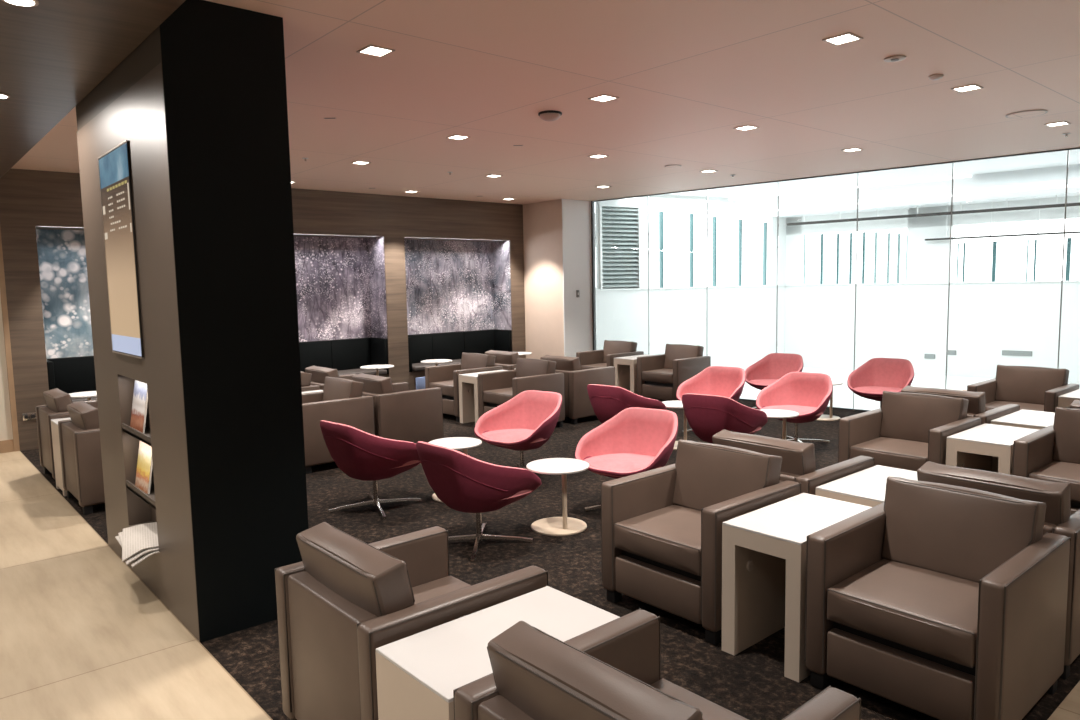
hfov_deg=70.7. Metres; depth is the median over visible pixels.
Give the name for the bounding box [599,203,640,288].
louver
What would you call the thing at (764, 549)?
side table
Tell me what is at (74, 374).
bench
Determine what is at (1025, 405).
seat cushion
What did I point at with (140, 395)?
magazine
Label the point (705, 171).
recessed light
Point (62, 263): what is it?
wall mural
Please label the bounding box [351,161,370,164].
recessed light
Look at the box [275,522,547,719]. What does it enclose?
armchair
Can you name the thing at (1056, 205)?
track
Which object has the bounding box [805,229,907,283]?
window
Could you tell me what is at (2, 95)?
recessed light
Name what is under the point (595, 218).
window
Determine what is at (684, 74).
ceiling
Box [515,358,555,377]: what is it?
cushion
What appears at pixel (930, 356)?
air vent
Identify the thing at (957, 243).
window fin
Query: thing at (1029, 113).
ceiling speaker
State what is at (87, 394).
round table
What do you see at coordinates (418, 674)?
side table
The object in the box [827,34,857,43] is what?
diffuser
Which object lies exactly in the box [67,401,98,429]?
cushion
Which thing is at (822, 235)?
window fin
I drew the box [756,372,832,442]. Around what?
tub chair
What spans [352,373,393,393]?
cushion
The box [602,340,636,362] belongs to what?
cushion
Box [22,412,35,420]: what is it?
wall socket
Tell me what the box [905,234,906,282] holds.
window fin
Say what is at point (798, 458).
cushion
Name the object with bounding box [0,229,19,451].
trim
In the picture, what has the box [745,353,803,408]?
tub chair
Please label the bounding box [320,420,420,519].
tub chair
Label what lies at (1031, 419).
side table
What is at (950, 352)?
air vent
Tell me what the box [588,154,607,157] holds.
recessed light
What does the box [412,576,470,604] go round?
seat cushion
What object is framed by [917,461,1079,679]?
armchair
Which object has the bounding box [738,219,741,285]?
window fin
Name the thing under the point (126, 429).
shelf
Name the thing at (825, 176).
window
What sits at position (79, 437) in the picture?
armchair
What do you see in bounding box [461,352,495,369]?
cushion
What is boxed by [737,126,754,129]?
diffuser
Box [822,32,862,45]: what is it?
recessed light
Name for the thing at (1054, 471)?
seat cushion
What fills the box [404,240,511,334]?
wall mural
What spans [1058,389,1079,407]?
side table
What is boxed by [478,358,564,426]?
armchair
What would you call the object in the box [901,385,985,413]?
cushion
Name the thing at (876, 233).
window fin
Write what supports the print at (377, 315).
attached to the wall mural at (340, 282)
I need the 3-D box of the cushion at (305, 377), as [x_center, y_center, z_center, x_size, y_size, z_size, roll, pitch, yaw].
[-2.596,0.289,7.996,0.188,0.367,0.571,-6,7,-41]
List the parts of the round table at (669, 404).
plate, post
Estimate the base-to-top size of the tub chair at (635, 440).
0.676 m
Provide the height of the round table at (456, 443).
0.420 m
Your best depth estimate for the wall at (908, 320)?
12.43 m
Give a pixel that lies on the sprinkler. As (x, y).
(896, 58)
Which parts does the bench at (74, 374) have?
backrest, seat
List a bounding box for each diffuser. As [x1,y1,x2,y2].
[361,47,389,55]
[450,136,466,138]
[593,96,613,100]
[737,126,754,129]
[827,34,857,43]
[955,85,978,91]
[1048,122,1066,125]
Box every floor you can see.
[0,367,1079,719]
[21,398,1079,719]
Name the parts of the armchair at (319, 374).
panel, arm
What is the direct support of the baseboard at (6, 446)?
attached to the wall at (48, 200)
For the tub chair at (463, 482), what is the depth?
4.49 m
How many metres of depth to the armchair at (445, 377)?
9.35 m
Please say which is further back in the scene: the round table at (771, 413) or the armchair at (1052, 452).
the round table at (771, 413)
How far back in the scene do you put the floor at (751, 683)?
4.55 m
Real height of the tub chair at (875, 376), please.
0.676 m
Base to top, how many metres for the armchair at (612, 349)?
0.761 m
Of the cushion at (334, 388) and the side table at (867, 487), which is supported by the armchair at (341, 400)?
the cushion at (334, 388)
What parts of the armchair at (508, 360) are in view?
panel, arm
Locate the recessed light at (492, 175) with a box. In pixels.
[485,174,502,176]
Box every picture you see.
[99,143,128,188]
[101,176,139,337]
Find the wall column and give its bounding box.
[76,0,308,642]
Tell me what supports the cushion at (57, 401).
on the armchair at (57, 401)
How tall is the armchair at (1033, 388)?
0.761 m
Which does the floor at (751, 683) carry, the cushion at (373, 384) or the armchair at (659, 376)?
the armchair at (659, 376)
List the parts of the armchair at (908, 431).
arm, arm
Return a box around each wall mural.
[35,226,93,359]
[294,236,386,341]
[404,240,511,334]
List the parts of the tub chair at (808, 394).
leg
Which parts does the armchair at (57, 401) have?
panel, arm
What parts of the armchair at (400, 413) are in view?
panel, arm, arm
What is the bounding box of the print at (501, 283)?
[492,240,511,329]
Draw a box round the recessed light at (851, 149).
[841,148,862,151]
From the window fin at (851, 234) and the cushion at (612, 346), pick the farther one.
the window fin at (851, 234)
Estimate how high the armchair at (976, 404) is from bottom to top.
0.761 m
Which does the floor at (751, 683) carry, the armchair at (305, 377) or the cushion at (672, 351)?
the armchair at (305, 377)
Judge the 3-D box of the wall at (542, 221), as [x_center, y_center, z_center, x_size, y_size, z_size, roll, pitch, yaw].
[0.261,-1.021,12.006,0.600,2.865,0.955,-6,7,-41]
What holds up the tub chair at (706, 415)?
on the floor at (751, 683)
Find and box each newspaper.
[115,536,159,567]
[118,532,158,564]
[122,522,157,561]
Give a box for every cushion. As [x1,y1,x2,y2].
[43,388,71,412]
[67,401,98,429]
[296,522,413,616]
[301,371,311,386]
[305,366,338,382]
[323,377,363,400]
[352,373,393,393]
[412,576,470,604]
[429,380,453,395]
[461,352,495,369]
[483,387,511,404]
[488,621,701,719]
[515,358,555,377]
[541,355,580,370]
[581,363,606,369]
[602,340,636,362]
[614,505,700,575]
[642,368,672,383]
[650,679,747,719]
[664,344,703,368]
[673,440,781,510]
[712,430,815,475]
[827,559,978,666]
[850,437,927,470]
[880,391,968,442]
[882,477,1045,582]
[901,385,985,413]
[917,461,1070,525]
[985,401,1043,410]
[995,365,1068,404]
[1029,461,1079,501]
[1053,407,1079,463]
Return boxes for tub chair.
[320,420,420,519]
[416,441,541,561]
[474,390,561,469]
[575,407,677,511]
[587,384,666,423]
[676,366,745,432]
[682,393,767,443]
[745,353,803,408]
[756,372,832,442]
[847,358,913,407]
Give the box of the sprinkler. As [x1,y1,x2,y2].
[884,55,905,61]
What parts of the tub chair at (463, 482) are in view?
leg, leg, leg, leg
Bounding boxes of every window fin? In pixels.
[659,211,663,287]
[690,213,692,286]
[712,216,716,285]
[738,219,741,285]
[763,222,766,284]
[803,234,805,284]
[820,234,823,283]
[836,234,839,283]
[849,233,852,283]
[862,232,865,283]
[874,232,877,282]
[887,233,890,282]
[896,234,900,282]
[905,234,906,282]
[956,243,958,281]
[962,243,965,281]
[991,241,996,281]
[1026,240,1028,280]
[1033,239,1036,280]
[1065,238,1071,280]
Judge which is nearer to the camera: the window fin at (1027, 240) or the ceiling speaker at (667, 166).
the ceiling speaker at (667, 166)
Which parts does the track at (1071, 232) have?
rail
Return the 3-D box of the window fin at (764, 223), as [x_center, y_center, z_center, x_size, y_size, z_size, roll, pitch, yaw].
[4.092,-1.930,13.853,0.035,1.135,0.060,-4,7,-30]
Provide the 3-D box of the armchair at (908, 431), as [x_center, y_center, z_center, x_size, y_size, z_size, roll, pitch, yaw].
[2.623,0.641,5.415,0.707,0.761,0.700,-6,7,-41]
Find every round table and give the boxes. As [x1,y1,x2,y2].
[70,391,96,399]
[360,365,393,375]
[420,359,451,365]
[428,437,481,501]
[518,352,531,354]
[526,458,588,535]
[663,401,686,449]
[761,409,798,439]
[816,381,842,420]
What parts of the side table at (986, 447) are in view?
panel, panel, panel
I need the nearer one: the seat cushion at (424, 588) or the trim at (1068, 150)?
the seat cushion at (424, 588)
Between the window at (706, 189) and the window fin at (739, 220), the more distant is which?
the window fin at (739, 220)
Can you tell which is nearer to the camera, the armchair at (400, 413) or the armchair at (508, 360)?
the armchair at (400, 413)
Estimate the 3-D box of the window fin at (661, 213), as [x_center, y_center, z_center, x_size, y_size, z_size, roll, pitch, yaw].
[2.016,-1.832,12.650,0.050,1.255,0.060,-4,7,-30]
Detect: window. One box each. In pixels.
[595,218,596,341]
[648,189,706,265]
[656,208,765,287]
[707,184,752,399]
[777,176,825,332]
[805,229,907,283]
[855,163,945,410]
[946,150,1064,388]
[953,218,1079,281]
[1059,149,1074,352]
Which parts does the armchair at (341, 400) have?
leg, arm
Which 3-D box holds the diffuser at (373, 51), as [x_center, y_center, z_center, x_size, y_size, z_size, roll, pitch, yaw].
[-0.878,-1.653,4.071,0.124,0.003,0.124,-6,7,-41]
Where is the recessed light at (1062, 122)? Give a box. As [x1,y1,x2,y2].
[1044,121,1070,126]
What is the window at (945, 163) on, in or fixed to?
in the wall at (576, 214)
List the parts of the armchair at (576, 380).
panel, leg, arm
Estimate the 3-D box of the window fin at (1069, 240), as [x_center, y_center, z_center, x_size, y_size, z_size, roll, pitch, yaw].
[7.812,-1.489,11.252,0.050,0.625,0.040,4,8,41]
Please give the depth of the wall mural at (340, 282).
10.53 m
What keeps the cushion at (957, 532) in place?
on the armchair at (939, 601)
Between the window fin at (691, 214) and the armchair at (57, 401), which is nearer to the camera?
the armchair at (57, 401)
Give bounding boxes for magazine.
[130,380,147,433]
[135,441,152,493]
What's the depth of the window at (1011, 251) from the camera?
11.72 m
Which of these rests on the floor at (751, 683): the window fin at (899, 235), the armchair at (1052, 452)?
the armchair at (1052, 452)
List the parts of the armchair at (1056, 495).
panel, leg, arm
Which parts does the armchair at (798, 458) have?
panel, arm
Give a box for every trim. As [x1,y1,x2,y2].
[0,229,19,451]
[591,147,1079,410]
[647,150,1068,408]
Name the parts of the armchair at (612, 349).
arm, arm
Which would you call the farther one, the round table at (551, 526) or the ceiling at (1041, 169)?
the ceiling at (1041, 169)
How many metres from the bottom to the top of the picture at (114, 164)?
0.159 m
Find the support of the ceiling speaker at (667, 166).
attached to the ceiling at (684, 74)
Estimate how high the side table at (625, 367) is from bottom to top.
0.573 m
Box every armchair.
[36,388,97,478]
[58,401,104,514]
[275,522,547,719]
[301,371,320,391]
[302,377,374,473]
[305,366,356,389]
[352,373,443,443]
[425,352,502,421]
[453,608,860,719]
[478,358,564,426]
[485,350,518,369]
[540,355,614,423]
[576,340,643,369]
[601,440,800,644]
[637,344,710,400]
[712,430,873,494]
[805,477,1070,719]
[838,391,981,470]
[901,385,1019,423]
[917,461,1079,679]
[967,365,1078,412]
[1012,407,1079,515]
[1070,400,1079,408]
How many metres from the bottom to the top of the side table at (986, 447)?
0.573 m
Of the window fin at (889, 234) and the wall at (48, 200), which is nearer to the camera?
the wall at (48, 200)
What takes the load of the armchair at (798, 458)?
on the floor at (751, 683)
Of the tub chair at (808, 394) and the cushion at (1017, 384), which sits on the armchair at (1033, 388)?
the cushion at (1017, 384)
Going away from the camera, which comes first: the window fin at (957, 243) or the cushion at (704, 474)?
the cushion at (704, 474)
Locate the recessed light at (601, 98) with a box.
[588,94,618,101]
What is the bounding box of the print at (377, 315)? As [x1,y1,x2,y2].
[368,237,386,337]
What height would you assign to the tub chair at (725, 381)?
0.676 m
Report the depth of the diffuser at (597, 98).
5.21 m
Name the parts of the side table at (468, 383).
panel, panel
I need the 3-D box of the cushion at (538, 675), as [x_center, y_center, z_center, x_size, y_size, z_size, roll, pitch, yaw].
[0.125,0.856,1.719,0.188,0.367,0.571,-6,7,-41]
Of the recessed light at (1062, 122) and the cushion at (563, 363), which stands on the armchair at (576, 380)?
the cushion at (563, 363)
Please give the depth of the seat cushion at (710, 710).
2.14 m
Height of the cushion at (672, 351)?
0.367 m
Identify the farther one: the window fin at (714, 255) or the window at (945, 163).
the window fin at (714, 255)
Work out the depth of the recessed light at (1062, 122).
6.39 m
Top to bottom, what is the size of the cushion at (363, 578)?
0.367 m
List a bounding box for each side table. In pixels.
[51,418,70,495]
[302,390,322,392]
[376,586,619,719]
[458,370,506,424]
[614,354,650,398]
[722,493,871,681]
[815,465,917,506]
[946,423,1038,474]
[991,409,1054,429]
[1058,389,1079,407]
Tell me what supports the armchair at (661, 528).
on the floor at (751, 683)
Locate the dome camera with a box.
[538,110,561,120]
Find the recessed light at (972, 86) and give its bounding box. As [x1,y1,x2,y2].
[951,84,982,92]
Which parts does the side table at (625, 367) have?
panel, panel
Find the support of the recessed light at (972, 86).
in the ceiling at (684, 74)
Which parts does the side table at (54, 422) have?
panel, panel, panel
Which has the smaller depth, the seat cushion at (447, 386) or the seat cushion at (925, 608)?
the seat cushion at (925, 608)
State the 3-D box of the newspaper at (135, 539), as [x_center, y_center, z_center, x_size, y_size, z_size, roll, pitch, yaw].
[-2.133,0.972,4.105,0.210,0.054,0.470,-4,6,-28]
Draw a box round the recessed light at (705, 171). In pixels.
[699,170,716,172]
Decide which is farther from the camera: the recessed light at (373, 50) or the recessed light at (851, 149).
the recessed light at (851, 149)
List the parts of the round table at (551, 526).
plate, post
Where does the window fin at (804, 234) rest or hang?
in the wall at (908, 320)
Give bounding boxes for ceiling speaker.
[665,165,680,167]
[1005,110,1047,117]
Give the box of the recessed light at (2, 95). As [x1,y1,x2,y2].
[0,93,9,98]
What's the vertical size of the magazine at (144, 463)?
0.279 m
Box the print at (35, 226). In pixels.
[35,226,46,359]
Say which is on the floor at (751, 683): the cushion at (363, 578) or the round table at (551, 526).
the round table at (551, 526)
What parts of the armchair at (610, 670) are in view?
panel, arm, arm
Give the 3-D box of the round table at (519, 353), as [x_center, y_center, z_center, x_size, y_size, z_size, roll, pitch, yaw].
[-0.323,0.211,11.036,0.420,0.625,0.420,-2,6,-11]
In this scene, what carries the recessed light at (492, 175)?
in the ceiling at (684, 74)
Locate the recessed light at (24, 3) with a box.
[2,0,38,6]
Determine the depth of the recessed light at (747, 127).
6.29 m
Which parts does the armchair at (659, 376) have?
arm, rail, arm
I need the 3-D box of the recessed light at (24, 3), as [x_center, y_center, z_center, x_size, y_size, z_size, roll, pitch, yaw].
[-1.980,-1.368,2.894,0.124,0.008,0.124,-6,7,-41]
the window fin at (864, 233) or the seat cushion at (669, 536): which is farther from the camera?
the window fin at (864, 233)
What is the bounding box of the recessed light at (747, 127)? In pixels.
[733,125,758,130]
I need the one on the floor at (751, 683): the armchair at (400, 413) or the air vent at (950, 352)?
the armchair at (400, 413)
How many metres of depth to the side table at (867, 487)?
3.79 m
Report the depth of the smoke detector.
4.78 m
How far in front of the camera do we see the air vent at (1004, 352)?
11.71 m
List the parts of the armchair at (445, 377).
arm, rail, arm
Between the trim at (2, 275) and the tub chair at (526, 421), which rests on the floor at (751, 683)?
the tub chair at (526, 421)
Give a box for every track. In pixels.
[787,195,1079,225]
[925,198,1079,240]
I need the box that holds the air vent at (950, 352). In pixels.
[948,350,955,354]
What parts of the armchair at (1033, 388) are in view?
arm, arm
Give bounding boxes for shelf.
[122,423,150,445]
[126,480,155,509]
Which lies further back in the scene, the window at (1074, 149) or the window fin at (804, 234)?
the window fin at (804, 234)
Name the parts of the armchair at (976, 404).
arm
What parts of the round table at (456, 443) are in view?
plate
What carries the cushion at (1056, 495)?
on the armchair at (1056, 495)
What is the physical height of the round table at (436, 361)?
0.625 m
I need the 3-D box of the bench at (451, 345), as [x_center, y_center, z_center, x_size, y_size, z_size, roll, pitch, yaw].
[-1.276,0.040,11.585,1.891,0.895,0.518,-6,7,-41]
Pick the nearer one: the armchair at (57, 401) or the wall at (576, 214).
the armchair at (57, 401)
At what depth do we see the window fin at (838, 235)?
13.46 m
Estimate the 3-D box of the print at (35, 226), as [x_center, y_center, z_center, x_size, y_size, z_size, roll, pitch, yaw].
[-5.311,-0.692,8.051,0.005,1.400,0.441,-6,7,-41]
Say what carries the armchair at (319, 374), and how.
on the floor at (751, 683)
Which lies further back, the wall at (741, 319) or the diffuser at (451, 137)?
the wall at (741, 319)
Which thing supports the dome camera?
attached to the ceiling at (684, 74)
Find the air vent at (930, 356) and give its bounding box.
[924,354,934,358]
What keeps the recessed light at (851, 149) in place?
in the ceiling at (684, 74)
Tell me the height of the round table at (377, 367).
0.625 m
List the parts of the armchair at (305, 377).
arm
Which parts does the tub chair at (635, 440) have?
leg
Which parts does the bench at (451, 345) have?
backrest, seat, backrest, backrest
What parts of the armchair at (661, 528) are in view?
leg, arm, rail, leg, arm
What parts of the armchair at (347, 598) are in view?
panel, arm, arm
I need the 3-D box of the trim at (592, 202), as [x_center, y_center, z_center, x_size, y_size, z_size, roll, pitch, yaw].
[3.884,-0.808,9.142,8.175,2.865,0.050,4,8,41]
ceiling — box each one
[0,0,185,177]
[12,0,1079,204]
[666,149,1079,217]
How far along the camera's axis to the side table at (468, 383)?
8.93 m
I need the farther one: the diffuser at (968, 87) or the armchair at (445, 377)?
the armchair at (445, 377)
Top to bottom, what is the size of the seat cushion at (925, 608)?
0.148 m
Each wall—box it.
[0,168,525,450]
[523,199,563,358]
[562,199,592,356]
[594,194,785,369]
[785,195,1079,383]
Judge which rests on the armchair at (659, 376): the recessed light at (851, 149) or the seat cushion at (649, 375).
the seat cushion at (649, 375)
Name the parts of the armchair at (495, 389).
rail, arm, arm, leg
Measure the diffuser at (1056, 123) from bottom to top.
0.003 m
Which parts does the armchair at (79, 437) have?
arm, leg, panel, leg, arm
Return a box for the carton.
[416,377,424,389]
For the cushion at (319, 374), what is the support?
on the armchair at (319, 374)
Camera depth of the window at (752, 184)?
10.54 m
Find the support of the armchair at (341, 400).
on the floor at (751, 683)
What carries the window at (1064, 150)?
in the wall at (576, 214)
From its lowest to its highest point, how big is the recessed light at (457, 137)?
0.006 m
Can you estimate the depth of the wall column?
3.54 m
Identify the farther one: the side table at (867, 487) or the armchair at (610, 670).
the side table at (867, 487)
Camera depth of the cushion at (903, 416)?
5.49 m
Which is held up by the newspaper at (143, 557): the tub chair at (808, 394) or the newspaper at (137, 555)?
the newspaper at (137, 555)
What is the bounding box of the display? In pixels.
[98,140,143,358]
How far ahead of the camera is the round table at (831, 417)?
8.74 m
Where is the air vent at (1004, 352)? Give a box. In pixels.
[1002,350,1031,355]
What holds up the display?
attached to the wall column
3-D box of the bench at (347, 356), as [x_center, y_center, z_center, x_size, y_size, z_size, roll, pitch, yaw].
[-2.954,0.215,10.136,1.912,0.895,0.518,-6,7,-41]
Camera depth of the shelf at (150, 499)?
4.15 m
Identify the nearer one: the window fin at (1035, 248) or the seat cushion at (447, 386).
the seat cushion at (447, 386)
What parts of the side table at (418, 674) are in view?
panel, panel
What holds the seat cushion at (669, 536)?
on the armchair at (661, 528)
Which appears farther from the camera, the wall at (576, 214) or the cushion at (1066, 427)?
the wall at (576, 214)
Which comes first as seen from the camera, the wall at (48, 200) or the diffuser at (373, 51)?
the diffuser at (373, 51)
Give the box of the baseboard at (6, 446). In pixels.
[0,439,13,452]
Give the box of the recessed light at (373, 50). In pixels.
[356,44,394,56]
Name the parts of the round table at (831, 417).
plate, post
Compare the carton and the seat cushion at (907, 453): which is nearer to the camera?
the seat cushion at (907, 453)
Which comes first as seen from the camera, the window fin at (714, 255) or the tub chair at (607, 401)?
the tub chair at (607, 401)
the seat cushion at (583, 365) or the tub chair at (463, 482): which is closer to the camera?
the tub chair at (463, 482)
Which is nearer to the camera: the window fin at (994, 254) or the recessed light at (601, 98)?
the recessed light at (601, 98)
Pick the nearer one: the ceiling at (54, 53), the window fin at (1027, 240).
the ceiling at (54, 53)
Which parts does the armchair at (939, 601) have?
leg, arm, rail, arm, leg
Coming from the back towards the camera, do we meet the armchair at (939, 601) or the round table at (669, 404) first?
the round table at (669, 404)
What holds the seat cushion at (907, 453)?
on the armchair at (908, 431)
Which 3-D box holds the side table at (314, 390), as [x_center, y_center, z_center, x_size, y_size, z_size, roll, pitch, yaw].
[-2.369,0.627,7.484,0.660,0.573,0.370,-6,7,-41]
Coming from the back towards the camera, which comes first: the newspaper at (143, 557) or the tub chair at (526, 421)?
the tub chair at (526, 421)
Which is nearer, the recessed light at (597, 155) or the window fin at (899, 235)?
the recessed light at (597, 155)
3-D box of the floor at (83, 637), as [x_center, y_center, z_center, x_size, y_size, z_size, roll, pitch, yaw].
[1.797,0.987,6.334,17.211,0.084,11.850,-6,7,-41]
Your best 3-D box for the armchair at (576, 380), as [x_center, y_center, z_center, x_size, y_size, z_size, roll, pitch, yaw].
[0.414,0.315,9.148,0.707,0.761,0.700,-6,7,-41]
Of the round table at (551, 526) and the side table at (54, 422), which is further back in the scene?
the side table at (54, 422)
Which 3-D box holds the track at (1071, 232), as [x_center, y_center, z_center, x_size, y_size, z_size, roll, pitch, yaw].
[8.268,-2.071,10.543,5.400,0.545,0.062,4,8,41]
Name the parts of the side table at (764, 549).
panel, panel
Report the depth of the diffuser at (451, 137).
6.48 m
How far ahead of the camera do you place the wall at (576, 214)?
11.60 m
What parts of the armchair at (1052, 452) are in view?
arm, rail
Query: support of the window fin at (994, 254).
in the wall at (908, 320)
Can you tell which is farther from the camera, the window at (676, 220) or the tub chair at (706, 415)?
the window at (676, 220)
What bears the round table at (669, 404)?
on the floor at (751, 683)
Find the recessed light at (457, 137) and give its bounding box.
[446,135,469,139]
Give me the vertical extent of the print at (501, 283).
1.400 m
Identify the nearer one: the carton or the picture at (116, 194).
the picture at (116, 194)
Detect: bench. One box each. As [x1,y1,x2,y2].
[47,356,96,401]
[299,338,388,376]
[408,330,511,389]
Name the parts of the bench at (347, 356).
seat, backrest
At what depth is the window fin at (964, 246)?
12.16 m
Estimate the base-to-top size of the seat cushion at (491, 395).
0.148 m
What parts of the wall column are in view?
header panel, black panel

